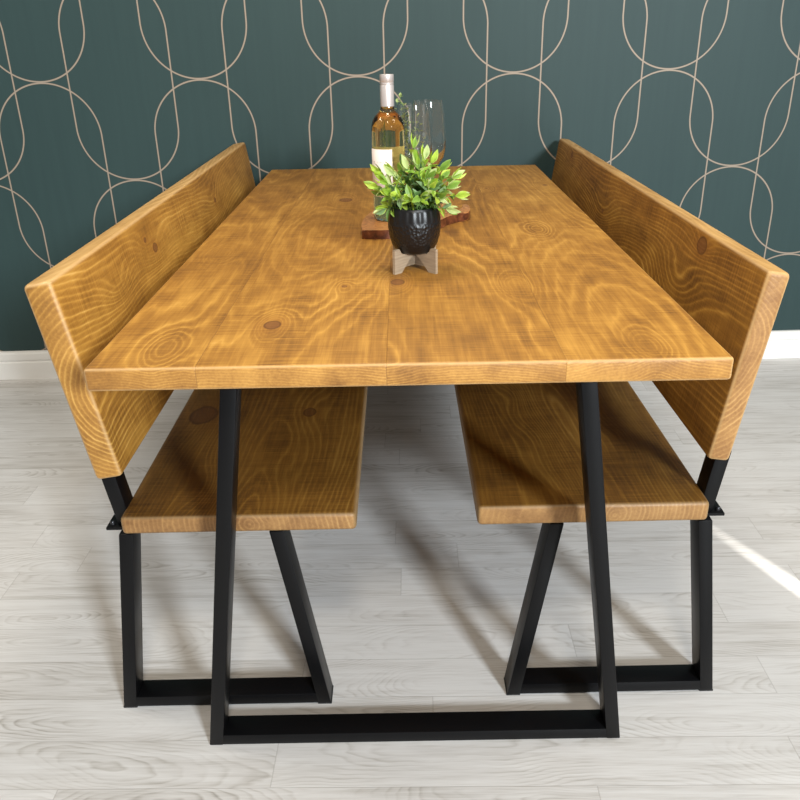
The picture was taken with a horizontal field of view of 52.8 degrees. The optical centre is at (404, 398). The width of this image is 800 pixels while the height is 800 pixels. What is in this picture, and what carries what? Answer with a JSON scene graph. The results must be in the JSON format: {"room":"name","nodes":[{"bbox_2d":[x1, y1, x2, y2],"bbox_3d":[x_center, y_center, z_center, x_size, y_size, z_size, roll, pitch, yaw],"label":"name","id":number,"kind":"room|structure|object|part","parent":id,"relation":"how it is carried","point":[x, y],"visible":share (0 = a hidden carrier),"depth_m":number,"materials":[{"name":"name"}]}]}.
{"room":"dining room","nodes":[
{"label":"dining room","id":0,"kind":"room"},
{"bbox_2d":[0,358,799,799],"bbox_3d":[0.008,1.308,0.005,8.000,0.050,7.900,-1,24,1],"label":"floor","id":1,"kind":"structure","parent":0,"point":[416,606],"depth_m":1.74,"materials":[{"name":"grey wood"}]},
{"bbox_2d":[25,142,367,707],"bbox_3d":[-0.327,-0.138,2.123,0.475,0.844,1.676,-1,24,0],"label":"bench","id":2,"kind":"object","parent":1,"relation":"on","point":[301,448],"visible":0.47,"depth_m":1.48,"materials":[{"name":"brown wood"}]},
{"bbox_3d":[-0.352,0.213,1.412,0.327,0.005,0.043,-1,24,0],"label":"mounting plate","id":3,"kind":"part","parent":2,"relation":"part of","materials":[{"name":"black metal"}]},
{"bbox_3d":[-0.493,0.161,1.391,0.041,0.113,0.039,-1,24,0],"label":"post","id":4,"kind":"part","parent":2,"relation":"part of","materials":[{"name":"black metal"}]},
{"bbox_3d":[-0.502,0.401,1.482,0.079,0.392,0.047,-1,24,0],"label":"leg","id":5,"kind":"part","parent":2,"relation":"part of","materials":[{"name":"black metal"}]},
{"bbox_3d":[-0.522,-0.365,2.018,0.045,0.336,1.676,-9,24,4],"label":"backrest","id":6,"kind":"part","parent":2,"relation":"part of","materials":[{"name":"brown wood"}]},
{"bbox_3d":[-0.339,0.565,1.558,0.356,0.023,0.046,-1,24,0],"label":"foot rail","id":7,"kind":"part","parent":2,"relation":"part of","materials":[{"name":"black metal"}]},
{"bbox_3d":[-0.289,-0.134,2.125,0.398,0.034,1.676,-1,24,0],"label":"seat","id":8,"kind":"part","parent":2,"relation":"part of","materials":[{"name":"brown wood"}]},
{"bbox_3d":[-0.187,0.395,1.483,0.085,0.392,0.047,-1,24,0],"label":"leg","id":9,"kind":"part","parent":2,"relation":"part of","materials":[{"name":"black metal"}]},
{"bbox_2d":[84,165,733,744],"bbox_3d":[0.007,-0.066,2.050,0.886,0.760,1.760,-1,24,0],"label":"dining table","id":10,"kind":"object","parent":1,"relation":"on","point":[288,291],"visible":0.98,"depth_m":1.35,"materials":[{"name":"brown wood"}]},
{"bbox_3d":[-0.298,0.288,1.331,0.124,0.720,0.048,-1,24,0],"label":"leg","id":11,"kind":"part","parent":10,"relation":"part of","materials":[{"name":"black metal"}]},
{"bbox_2d":[394,93,411,188],"bbox_3d":[0.018,-0.635,2.054,0.090,0.273,0.038,-1,24,0],"label":"leafy sprig","id":12,"kind":"object","parent":10,"relation":"on","point":[400,94],"visible":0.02,"depth_m":2.01,"materials":[{"name":"green plant"}]},
{"bbox_2d":[392,246,437,274],"bbox_3d":[0.019,-0.268,1.521,0.083,0.046,0.083,-1,24,0],"label":"stand","id":13,"kind":"object","parent":10,"relation":"on","point":[429,260],"visible":0.73,"depth_m":1.50,"materials":[{"name":"grey wood"}]},
{"bbox_2d":[364,133,469,254],"bbox_3d":[0.022,-0.373,1.469,0.197,0.211,0.138,-1,24,0],"label":"potted plant","id":14,"kind":"object","parent":13,"relation":"on","point":[414,222],"visible":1,"depth_m":1.46,"materials":[{"name":"green plant"}]},
{"bbox_3d":[0.018,-0.317,1.499,0.098,0.084,0.098,-1,24,0],"label":"pot","id":15,"kind":"part","parent":14,"relation":"part of","materials":[{"name":"black ceramic"}]},
{"bbox_3d":[0.018,0.600,1.475,0.702,0.022,0.047,-1,24,0],"label":"foot rail","id":16,"kind":"part","parent":10,"relation":"part of","materials":[{"name":"black metal"}]},
{"bbox_2d":[361,203,469,238],"bbox_3d":[0.007,-0.425,1.899,0.215,0.020,0.374,16,30,33],"label":"serving board","id":17,"kind":"object","parent":10,"relation":"on","point":[371,228],"visible":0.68,"depth_m":1.83,"materials":[{"name":"brown wood"}]},
{"bbox_2d":[371,74,405,221],"bbox_3d":[-0.036,-0.554,1.787,0.074,0.308,0.074,-1,24,0],"label":"wine bottle","id":18,"kind":"object","parent":17,"relation":"on","point":[387,127],"visible":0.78,"depth_m":1.75,"materials":[{"name":"clear glass"}]},
{"bbox_2d":[397,103,431,186],"bbox_3d":[0.020,-0.553,1.862,0.087,0.241,0.087,-1,24,0],"label":"wine glass","id":19,"kind":"object","parent":17,"relation":"on","point":[415,116],"visible":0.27,"depth_m":1.80,"materials":[{"name":"clear glass"}]},
{"bbox_2d":[413,99,445,203],"bbox_3d":[0.057,-0.599,1.962,0.087,0.241,0.087,-1,24,0],"label":"wine glass","id":20,"kind":"object","parent":17,"relation":"on","point":[436,110],"visible":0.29,"depth_m":1.91,"materials":[{"name":"clear glass"}]},
{"bbox_3d":[0.321,0.277,1.330,0.124,0.720,0.048,-1,24,0],"label":"leg","id":21,"kind":"part","parent":10,"relation":"part of","materials":[{"name":"black metal"}]},
{"bbox_2d":[454,139,788,694],"bbox_3d":[0.347,-0.152,2.136,0.464,0.834,1.676,-1,24,0],"label":"bench","id":22,"kind":"object","parent":1,"relation":"on","point":[522,440],"visible":0.56,"depth_m":1.49,"materials":[{"name":"brown wood"}]},
{"bbox_3d":[0.236,0.383,1.495,0.085,0.388,0.047,-1,24,0],"label":"leg","id":23,"kind":"part","parent":22,"relation":"part of","materials":[{"name":"black metal"}]},
{"bbox_3d":[0.313,-0.149,2.137,0.396,0.038,1.676,-1,24,0],"label":"seat","id":24,"kind":"part","parent":22,"relation":"part of","materials":[{"name":"brown wood"}]},
{"bbox_3d":[0.396,0.545,1.570,0.356,0.023,0.046,-1,24,0],"label":"foot rail","id":25,"kind":"part","parent":22,"relation":"part of","materials":[{"name":"black metal"}]},
{"bbox_3d":[0.531,-0.389,2.031,0.038,0.323,1.676,6,24,-4],"label":"backrest","id":26,"kind":"part","parent":22,"relation":"part of","materials":[{"name":"brown wood"}]},
{"bbox_3d":[0.551,0.377,1.496,0.079,0.388,0.047,-1,24,0],"label":"leg","id":27,"kind":"part","parent":22,"relation":"part of","materials":[{"name":"black metal"}]},
{"bbox_3d":[0.533,0.135,1.403,0.041,0.120,0.039,-1,24,0],"label":"post","id":28,"kind":"part","parent":22,"relation":"part of","materials":[{"name":"black metal"}]},
{"bbox_3d":[0.395,0.196,1.425,0.327,0.005,0.043,-1,24,0],"label":"mounting plate","id":29,"kind":"part","parent":22,"relation":"part of","materials":[{"name":"black metal"}]},
{"bbox_2d":[0,0,799,350],"bbox_3d":[-0.017,-1.372,2.582,7.200,2.700,0.100,-2,24,-1],"label":"wall","id":30,"kind":"structure","parent":0,"point":[106,106],"depth_m":2.69,"materials":[{"name":"teal paint"}]},
{"bbox_2d":[0,330,799,379],"bbox_3d":[0.008,-0.168,3.064,7.200,0.109,0.018,-2,24,-1],"label":"baseboard","id":31,"kind":"structure","parent":30,"relation":"attached to","point":[32,364],"depth_m":3.04,"materials":[{"name":"white paint"}]}
]}

